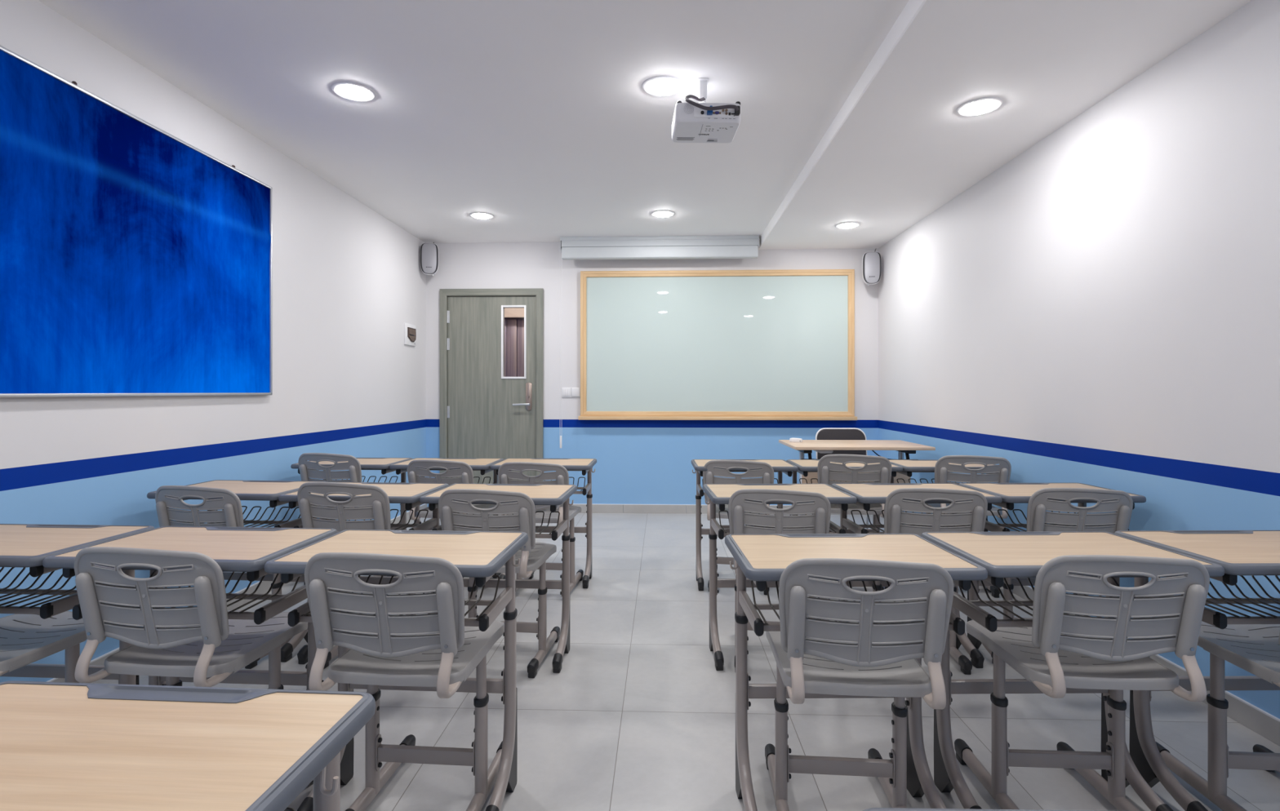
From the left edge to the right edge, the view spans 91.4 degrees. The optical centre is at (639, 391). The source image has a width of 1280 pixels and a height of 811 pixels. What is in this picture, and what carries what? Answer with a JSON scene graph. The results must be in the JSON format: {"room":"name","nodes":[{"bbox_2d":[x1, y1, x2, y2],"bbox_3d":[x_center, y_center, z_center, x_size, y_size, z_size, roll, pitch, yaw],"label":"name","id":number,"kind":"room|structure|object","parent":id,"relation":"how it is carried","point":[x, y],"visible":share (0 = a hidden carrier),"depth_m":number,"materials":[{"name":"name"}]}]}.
{"room":"classroom","nodes":[
{"label":"classroom","id":0,"kind":"room"},
{"bbox_2d":[0,0,426,683],"bbox_3d":[-2.260,-0.186,2.585,0.140,2.692,7.182,0,0,2],"label":"wall","id":1,"kind":"structure","parent":0,"point":[348,279],"depth_m":3.42,"materials":[{"name":"white paint"}]},
{"bbox_2d":[0,44,272,397],"bbox_3d":[-2.180,-0.588,2.471,0.028,1.218,2.282,0,0,2],"label":"bulletin board","id":2,"kind":"object","parent":1,"relation":"attached to","point":[135,260],"visible":1,"depth_m":2.59,"materials":[{"name":"fabric"}]},
{"bbox_2d":[46,503,426,683],"bbox_3d":[-2.185,1.118,2.583,0.010,0.084,6.902,0,0,2],"label":"baseboard","id":3,"kind":"structure","parent":1,"relation":"attached to","point":[264,586],"depth_m":3.39,"materials":[{"name":"tile"}]},
{"bbox_2d":[404,323,416,346],"bbox_3d":[-2.066,-0.510,5.624,0.026,0.190,0.232,0,0,2],"label":"box","id":4,"kind":"object","parent":1,"relation":"attached to","point":[410,331],"visible":1,"depth_m":5.59,"materials":[{"name":"white plastic"}]},
{"bbox_2d":[38,0,908,243],"bbox_3d":[-0.038,-1.482,2.504,4.586,0.100,7.182,0,0,2],"label":"ceiling","id":5,"kind":"structure","parent":0,"point":[537,117],"depth_m":2.98,"materials":[{"name":"paint"}]},
{"bbox_2d":[330,81,377,102],"bbox_3d":[-1.365,-1.425,2.982,0.200,0.015,0.200,0,0,2],"label":"recessed light","id":6,"kind":"object","parent":5,"relation":"in","point":[350,91],"visible":1,"depth_m":2.96,"materials":[{"name":"white"}]},
{"bbox_2d":[337,84,371,100],"bbox_3d":[-1.365,-1.424,2.982,0.149,0.014,0.149,0,0,2],"label":"diffuser","id":7,"kind":"object","parent":6,"relation":"attached to","point":[351,92],"depth_m":2.96,"materials":[{"name":"white plastic"}]},
{"bbox_2d":[469,212,493,219],"bbox_3d":[-1.288,-1.425,5.080,0.200,0.015,0.200,0,0,2],"label":"recessed light","id":8,"kind":"object","parent":5,"relation":"in","point":[483,215],"visible":1,"depth_m":5.05,"materials":[{"name":"white plastic"}]},
{"bbox_2d":[471,213,490,218],"bbox_3d":[-1.288,-1.424,5.080,0.149,0.014,0.149,0,0,2],"label":"diffuser","id":9,"kind":"object","parent":8,"relation":"attached to","point":[477,215],"depth_m":5.04,"materials":[{"name":"white plastic"}]},
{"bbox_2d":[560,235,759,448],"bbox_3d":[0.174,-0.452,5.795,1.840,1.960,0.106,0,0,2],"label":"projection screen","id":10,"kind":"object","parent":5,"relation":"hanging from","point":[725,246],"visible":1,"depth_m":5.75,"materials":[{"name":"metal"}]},
{"bbox_2d":[641,75,684,96],"bbox_3d":[0.107,-1.425,2.928,0.200,0.015,0.200,0,0,2],"label":"recessed light","id":11,"kind":"object","parent":5,"relation":"in","point":[662,85],"visible":1,"depth_m":2.90,"materials":[{"name":"white"}]},
{"bbox_2d":[647,79,679,95],"bbox_3d":[0.107,-1.424,2.928,0.149,0.014,0.149,0,0,2],"label":"diffuser","id":12,"kind":"object","parent":11,"relation":"attached to","point":[655,86],"depth_m":2.91,"materials":[{"name":"white plastic"}]},
{"bbox_2d":[650,209,675,217],"bbox_3d":[0.184,-1.425,5.027,0.200,0.015,0.200,0,0,2],"label":"recessed light","id":13,"kind":"object","parent":5,"relation":"in","point":[662,213],"visible":1,"depth_m":4.99,"materials":[{"name":"white plastic"}]},
{"bbox_2d":[653,211,671,217],"bbox_3d":[0.184,-1.424,5.027,0.149,0.014,0.149,0,0,2],"label":"diffuser","id":14,"kind":"object","parent":13,"relation":"attached to","point":[657,214],"depth_m":4.99,"materials":[{"name":"white plastic"}]},
{"bbox_2d":[671,77,740,142],"bbox_3d":[0.301,-1.312,2.865,0.294,0.239,0.283,0,0,-1],"label":"projector","id":15,"kind":"object","parent":5,"relation":"hanging from","point":[703,122],"visible":1,"depth_m":2.79,"materials":[{"name":"white plastic"}]},
{"bbox_2d":[758,0,1251,249],"bbox_3d":[1.552,-1.389,2.446,1.123,0.087,6.902,0,0,2],"label":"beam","id":16,"kind":"structure","parent":5,"relation":"attached to","point":[898,149],"depth_m":2.83,"materials":[{"name":"paint"}]},
{"bbox_2d":[835,222,861,228],"bbox_3d":[1.679,-1.337,5.047,0.200,0.015,0.200,0,0,2],"label":"recessed light","id":17,"kind":"object","parent":16,"relation":"attached to","point":[846,224],"visible":1,"depth_m":5.01,"materials":[{"name":"white plastic"}]},
{"bbox_2d":[838,222,857,228],"bbox_3d":[1.679,-1.337,5.047,0.149,0.014,0.149,0,0,2],"label":"diffuser","id":18,"kind":"object","parent":17,"relation":"attached to","point":[842,225],"depth_m":5.01,"materials":[{"name":"white plastic"}]},
{"bbox_2d":[955,96,1004,116],"bbox_3d":[1.602,-1.337,2.948,0.200,0.015,0.200,0,0,2],"label":"recessed light","id":19,"kind":"object","parent":16,"relation":"attached to","point":[984,105],"visible":1,"depth_m":2.92,"materials":[{"name":"white"}]},
{"bbox_2d":[961,100,997,115],"bbox_3d":[1.602,-1.337,2.948,0.149,0.014,0.149,0,0,2],"label":"diffuser","id":20,"kind":"object","parent":19,"relation":"attached to","point":[971,107],"depth_m":2.93,"materials":[{"name":"white plastic"}]},
{"bbox_2d":[504,307,524,377],"bbox_3d":[-1.454,-0.140,6.753,1.600,2.600,1.290,0,0,2],"label":"wall","id":21,"kind":"structure","parent":0,"point":[517,313],"depth_m":7.17,"materials":[{"name":"paint"}]},
{"bbox_2d":[504,319,524,377],"bbox_3d":[-1.369,0.160,7.261,1.530,2.000,0.042,0,0,2],"label":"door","id":22,"kind":"structure","parent":21,"relation":"in","point":[510,325],"depth_m":7.25,"materials":[{"name":"clear glass"}]},
{"bbox_2d":[426,242,878,513],"bbox_3d":[0.090,-0.186,6.023,4.306,2.692,0.140,0,0,2],"label":"wall","id":23,"kind":"structure","parent":0,"point":[639,462],"depth_m":5.96,"materials":[{"name":"white paint"}]},
{"bbox_2d":[420,242,439,275],"bbox_3d":[-1.986,-1.250,5.917,0.166,0.327,0.196,0,0,-12],"label":"wall speaker","id":24,"kind":"object","parent":23,"relation":"attached to","point":[429,254],"visible":1,"depth_m":5.82,"materials":[{"name":"grey plastic"}]},
{"bbox_2d":[439,288,543,484],"bbox_3d":[-1.425,0.087,6.029,0.997,2.145,0.158,0,0,2],"label":"door","id":25,"kind":"structure","parent":23,"relation":"in","point":[484,413],"depth_m":6.01,"materials":[{"name":"grey wood"}]},
{"bbox_2d":[561,387,571,397],"bbox_3d":[-0.703,0.010,5.974,0.091,0.092,0.014,0,0,2],"label":"light switch","id":26,"kind":"object","parent":23,"relation":"attached to","point":[566,392],"visible":1,"depth_m":5.97,"materials":[{"name":"white plastic"}]},
{"bbox_2d":[571,387,580,397],"bbox_3d":[-0.612,0.010,5.972,0.086,0.092,0.013,0,0,2],"label":"light switch","id":27,"kind":"object","parent":23,"relation":"attached to","point":[575,392],"visible":1,"depth_m":5.97,"materials":[{"name":"white plastic"}]},
{"bbox_2d":[569,503,860,515],"bbox_3d":[0.656,1.118,5.927,3.168,0.084,0.010,0,0,2],"label":"baseboard","id":28,"kind":"structure","parent":23,"relation":"attached to","point":[596,508],"depth_m":5.94,"materials":[{"name":"tile"}]},
{"bbox_2d":[577,269,857,420],"bbox_3d":[0.720,-0.437,5.892,2.606,1.414,0.076,0,0,2],"label":"whiteboard","id":29,"kind":"object","parent":23,"relation":"attached to","point":[669,344],"visible":1,"depth_m":5.90,"materials":[{"name":"white glass"}]},
{"bbox_2d":[862,248,881,285],"bbox_3d":[2.127,-1.144,5.767,0.166,0.349,0.196,0,0,10],"label":"wall speaker","id":30,"kind":"object","parent":23,"relation":"attached to","point":[871,261],"visible":1,"depth_m":5.67,"materials":[{"name":"grey plastic"}]},
{"bbox_2d":[864,252,879,283],"bbox_3d":[2.111,-1.126,5.679,0.136,0.282,0.012,0,0,10],"label":"grille","id":31,"kind":"object","parent":30,"relation":"attached to","point":[872,260],"depth_m":5.67,"materials":[{"name":"white plastic"}]},
{"bbox_2d":[89,512,1279,810],"bbox_3d":[-0.011,1.210,3.258,4.586,0.100,8.690,0,0,2],"label":"floor","id":32,"kind":"structure","parent":0,"point":[638,714],"depth_m":2.21,"materials":[{"name":"grey tile"}]},
{"bbox_2d":[0,611,87,683],"bbox_3d":[-1.787,0.771,1.788,0.396,0.779,0.536,0,0,5],"label":"chair","id":33,"kind":"object","parent":32,"relation":"on","point":[25,640],"visible":0.48,"depth_m":1.78,"materials":[{"name":"grey plastic"}]},
{"bbox_2d":[0,524,154,684],"bbox_3d":[-1.823,0.792,1.800,0.585,0.735,0.390,0,0,3],"label":"student desk","id":34,"kind":"object","parent":32,"relation":"on","point":[24,546],"visible":0.6,"depth_m":1.82,"materials":[{"name":"beige wood"}]},
{"bbox_2d":[0,681,375,810],"bbox_3d":[-0.668,0.792,0.710,0.585,0.735,0.390,0,0,4],"label":"student desk","id":35,"kind":"object","parent":32,"relation":"on","point":[64,747],"visible":1,"depth_m":0.76,"materials":[{"name":"beige wood"}]},
{"bbox_2d":[42,526,337,782],"bbox_3d":[-1.231,0.792,1.762,0.585,0.735,0.390,0,0,4],"label":"student desk","id":36,"kind":"object","parent":32,"relation":"on","point":[234,549],"visible":0.5,"depth_m":1.77,"materials":[{"name":"beige wood"}]},
{"bbox_2d":[74,546,307,689],"bbox_3d":[-1.202,0.771,1.782,0.396,0.779,0.536,0,0,5],"label":"chair","id":37,"kind":"object","parent":32,"relation":"on","point":[200,642],"visible":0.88,"depth_m":1.56,"materials":[{"name":"grey plastic"}]},
{"bbox_2d":[155,485,292,669],"bbox_3d":[-1.769,0.771,2.776,0.396,0.779,0.536,0,0,9],"label":"chair","id":38,"kind":"object","parent":32,"relation":"on","point":[230,506],"visible":0.27,"depth_m":2.53,"materials":[{"name":"grey plastic"}]},
{"bbox_2d":[146,480,326,662],"bbox_3d":[-1.771,0.792,2.782,0.585,0.735,0.390,0,0,5],"label":"student desk","id":39,"kind":"object","parent":32,"relation":"on","point":[260,491],"visible":0.38,"depth_m":2.77,"materials":[{"name":"beige wood"}]},
{"bbox_2d":[297,453,386,577],"bbox_3d":[-1.741,0.755,3.805,0.396,0.810,0.536,0,0,10],"label":"chair","id":40,"kind":"object","parent":32,"relation":"on","point":[333,473],"visible":0.28,"depth_m":3.56,"materials":[{"name":"grey plastic"}]},
{"bbox_2d":[290,457,412,585],"bbox_3d":[-1.741,0.792,3.811,0.585,0.735,0.390,0,0,3],"label":"student desk","id":41,"kind":"object","parent":32,"relation":"on","point":[383,464],"visible":0.33,"depth_m":3.80,"materials":[{"name":"beige wood"}]},
{"bbox_2d":[297,482,415,669],"bbox_3d":[-1.156,0.760,2.724,0.396,0.801,0.536,0,0,8],"label":"chair","id":42,"kind":"object","parent":32,"relation":"on","point":[378,500],"visible":0.34,"depth_m":2.48,"materials":[{"name":"grey plastic"}]},
{"bbox_2d":[278,482,448,664],"bbox_3d":[-1.181,0.792,2.717,0.585,0.735,0.390,0,0,5],"label":"student desk","id":43,"kind":"object","parent":32,"relation":"on","point":[409,494],"visible":0.41,"depth_m":2.68,"materials":[{"name":"beige wood"}]},
{"bbox_2d":[264,529,528,810],"bbox_3d":[-0.636,0.792,1.716,0.585,0.735,0.390,0,0,4],"label":"student desk","id":44,"kind":"object","parent":32,"relation":"on","point":[477,555],"visible":0.69,"depth_m":1.76,"materials":[{"name":"wood"}]},
{"bbox_2d":[304,552,504,810],"bbox_3d":[-0.599,0.771,1.730,0.396,0.779,0.536,0,0,5],"label":"chair","id":45,"kind":"object","parent":32,"relation":"on","point":[437,651],"visible":0.94,"depth_m":1.51,"materials":[{"name":"grey plastic"}]},
{"bbox_2d":[389,457,503,578],"bbox_3d":[-1.156,0.792,3.785,0.585,0.735,0.390,0,0,3],"label":"student desk","id":46,"kind":"object","parent":32,"relation":"on","point":[483,465],"visible":0.3,"depth_m":3.80,"materials":[{"name":"beige wood"}]},
{"bbox_2d":[407,459,501,592],"bbox_3d":[-1.090,0.771,3.741,0.396,0.779,0.536,0,0,9],"label":"chair","id":47,"kind":"object","parent":32,"relation":"on","point":[465,471],"visible":0.28,"depth_m":3.50,"materials":[{"name":"grey plastic"}]},
{"bbox_2d":[419,483,577,673],"bbox_3d":[-0.587,0.792,2.674,0.585,0.735,0.390,0,0,4],"label":"student desk","id":48,"kind":"object","parent":32,"relation":"on","point":[553,495],"visible":0.54,"depth_m":2.75,"materials":[{"name":"beige wood"}]},
{"bbox_2d":[438,488,559,678],"bbox_3d":[-0.577,0.771,2.688,0.396,0.779,0.536,0,0,7],"label":"chair","id":49,"kind":"object","parent":32,"relation":"on","point":[533,555],"visible":0.53,"depth_m":2.46,"materials":[{"name":"grey plastic"}]},
{"bbox_2d":[497,462,583,593],"bbox_3d":[-0.553,0.771,3.623,0.396,0.779,0.536,0,0,7],"label":"chair","id":50,"kind":"object","parent":32,"relation":"on","point":[561,475],"visible":0.46,"depth_m":3.40,"materials":[{"name":"grey plastic"}]},
{"bbox_2d":[489,458,596,588],"bbox_3d":[-0.569,0.792,3.768,0.585,0.735,0.390,0,0,2],"label":"student desk","id":51,"kind":"object","parent":32,"relation":"on","point":[585,465],"visible":0.54,"depth_m":3.84,"materials":[{"name":"beige wood"}]},
{"bbox_2d":[702,460,773,595],"bbox_3d":[0.590,0.771,3.725,0.396,0.779,0.536,0,0,10],"label":"chair","id":52,"kind":"object","parent":32,"relation":"on","point":[766,473],"visible":0.34,"depth_m":3.49,"materials":[{"name":"grey plastic"}]},
{"bbox_2d":[691,459,798,591],"bbox_3d":[0.607,0.792,3.710,0.585,0.735,0.390,0,0,1],"label":"student desk","id":53,"kind":"object","parent":32,"relation":"on","point":[780,466],"visible":0.49,"depth_m":3.80,"materials":[{"name":"beige wood"}]},
{"bbox_2d":[728,488,831,668],"bbox_3d":[0.583,0.771,2.685,0.396,0.779,0.536,0,0,9],"label":"chair","id":54,"kind":"object","parent":32,"relation":"on","point":[820,522],"visible":0.32,"depth_m":2.44,"materials":[{"name":"grey plastic"}]},
{"bbox_2d":[702,484,857,671],"bbox_3d":[0.580,0.792,2.683,0.585,0.735,0.390,0,0,-1],"label":"student desk","id":55,"kind":"object","parent":32,"relation":"on","point":[718,495],"visible":0.6,"depth_m":2.75,"materials":[{"name":"beige wood"}]},
{"bbox_2d":[810,427,869,528],"bbox_3d":[1.658,0.733,4.963,0.492,0.860,0.540,0,0,0],"label":"chair","id":56,"kind":"object","parent":32,"relation":"on","point":[826,433],"visible":0.26,"depth_m":5.15,"materials":[{"name":"black plastic"}]},
{"bbox_2d":[786,459,902,589],"bbox_3d":[1.196,0.792,3.701,0.585,0.735,0.390,0,0,1],"label":"student desk","id":57,"kind":"object","parent":32,"relation":"on","point":[805,466],"visible":0.24,"depth_m":3.67,"materials":[{"name":"beige wood"}]},
{"bbox_2d":[817,454,891,590],"bbox_3d":[1.231,0.754,3.697,0.396,0.813,0.536,0,0,10],"label":"chair","id":58,"kind":"object","parent":32,"relation":"on","point":[824,466],"visible":0.38,"depth_m":3.46,"materials":[{"name":"grey plastic"}]},
{"bbox_2d":[724,533,987,810],"bbox_3d":[0.543,0.792,1.673,0.585,0.735,0.390,0,0,-1],"label":"student desk","id":59,"kind":"object","parent":32,"relation":"on","point":[760,558],"visible":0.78,"depth_m":1.72,"materials":[{"name":"beige wood"}]},
{"bbox_2d":[778,440,935,524],"bbox_3d":[1.569,0.772,4.636,0.955,0.775,0.640,0,0,2],"label":"table","id":60,"kind":"object","parent":32,"relation":"on","point":[806,446],"visible":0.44,"depth_m":4.52,"materials":[{"name":"brown wood"}]},
{"bbox_2d":[789,438,802,443],"bbox_3d":[1.178,0.368,4.719,0.096,0.033,0.062,0,0,14],"label":"remote control","id":61,"kind":"object","parent":60,"relation":"on","point":[791,440],"visible":1,"depth_m":4.69,"materials":[{"name":"white plastic"}]},
{"bbox_2d":[813,450,833,453],"bbox_3d":[1.324,0.425,4.525,0.100,0.030,0.200,0,0,2],"label":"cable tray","id":62,"kind":"object","parent":60,"relation":"on","point":[819,451],"depth_m":4.43,"materials":[{"name":"grey metal"}]},
{"bbox_2d":[764,558,953,810],"bbox_3d":[0.542,0.771,1.679,0.396,0.779,0.536,0,0,5],"label":"chair","id":63,"kind":"object","parent":32,"relation":"on","point":[862,657],"visible":0.99,"depth_m":1.46,"materials":[{"name":"grey plastic"}]},
{"bbox_2d":[831,483,1002,668],"bbox_3d":[1.170,0.792,2.695,0.585,0.735,0.390,0,0,-1],"label":"student desk","id":64,"kind":"object","parent":32,"relation":"on","point":[866,494],"visible":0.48,"depth_m":2.72,"materials":[{"name":"beige wood"}]},
{"bbox_2d":[871,488,987,675],"bbox_3d":[1.197,0.771,2.714,0.396,0.779,0.536,0,0,5],"label":"chair","id":65,"kind":"object","parent":32,"relation":"on","point":[977,508],"visible":0.34,"depth_m":2.48,"materials":[{"name":"grey plastic"}]},
{"bbox_2d":[888,459,999,592],"bbox_3d":[1.785,0.792,3.692,0.585,0.735,0.390,0,0,1],"label":"student desk","id":66,"kind":"object","parent":32,"relation":"on","point":[909,466],"visible":0.23,"depth_m":3.63,"materials":[{"name":"beige wood"}]},
{"bbox_2d":[925,455,1011,598],"bbox_3d":[1.869,0.755,3.674,0.396,0.810,0.536,0,0,8],"label":"chair","id":67,"kind":"object","parent":32,"relation":"on","point":[942,467],"visible":0.4,"depth_m":3.43,"materials":[{"name":"grey plastic"}]},
{"bbox_2d":[862,808,1093,810],"bbox_3d":[0.500,0.792,0.442,0.585,0.735,0.390,0,0,1],"label":"student desk","id":68,"kind":"object","parent":32,"relation":"on","point":[872,809],"visible":1,"depth_m":0.63,"materials":[{"name":"beige wood"}]},
{"bbox_2d":[959,483,1146,664],"bbox_3d":[1.762,0.792,2.709,0.585,0.735,0.390,0,0,-1],"label":"student desk","id":69,"kind":"object","parent":32,"relation":"on","point":[1011,494],"visible":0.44,"depth_m":2.75,"materials":[{"name":"beige wood"}]},
{"bbox_2d":[1002,488,1133,619],"bbox_3d":[1.778,0.771,2.723,0.396,0.779,0.536,0,0,5],"label":"chair","id":70,"kind":"object","parent":32,"relation":"on","point":[1038,504],"visible":0.24,"depth_m":2.48,"materials":[{"name":"grey plastic"}]},
{"bbox_2d":[920,531,1224,810],"bbox_3d":[1.135,0.792,1.700,0.585,0.735,0.390,0,0,-1],"label":"student desk","id":71,"kind":"object","parent":32,"relation":"on","point":[1004,555],"visible":0.56,"depth_m":1.74,"materials":[{"name":"beige wood"}]},
{"bbox_2d":[954,555,1209,810],"bbox_3d":[1.155,0.771,1.711,0.396,0.779,0.536,0,0,3],"label":"chair","id":72,"kind":"object","parent":32,"relation":"on","point":[1060,651],"visible":0.97,"depth_m":1.50,"materials":[{"name":"grey plastic"}]},
{"bbox_2d":[1114,530,1279,810],"bbox_3d":[1.729,0.792,1.718,0.585,0.735,0.390,0,0,-1],"label":"student desk","id":73,"kind":"object","parent":32,"relation":"on","point":[1242,553],"visible":0.71,"depth_m":1.76,"materials":[{"name":"beige wood"}]},
{"bbox_2d":[1155,621,1279,810],"bbox_3d":[1.753,0.771,1.699,0.396,0.779,0.536,0,0,4],"label":"chair","id":74,"kind":"object","parent":32,"relation":"on","point":[1255,649],"visible":0.77,"depth_m":1.72,"materials":[{"name":"grey plastic"}]},
{"bbox_2d":[878,0,1279,719],"bbox_3d":[2.183,-0.186,2.423,0.140,2.692,7.182,0,0,2],"label":"wall","id":75,"kind":"structure","parent":0,"point":[1100,308],"depth_m":2.69,"materials":[{"name":"white paint"}]},
{"bbox_2d":[880,516,1279,746],"bbox_3d":[2.108,1.118,2.425,0.010,0.084,6.902,0,0,2],"label":"baseboard","id":76,"kind":"structure","parent":75,"relation":"attached to","point":[1260,722],"depth_m":2.17,"materials":[{"name":"tile"}]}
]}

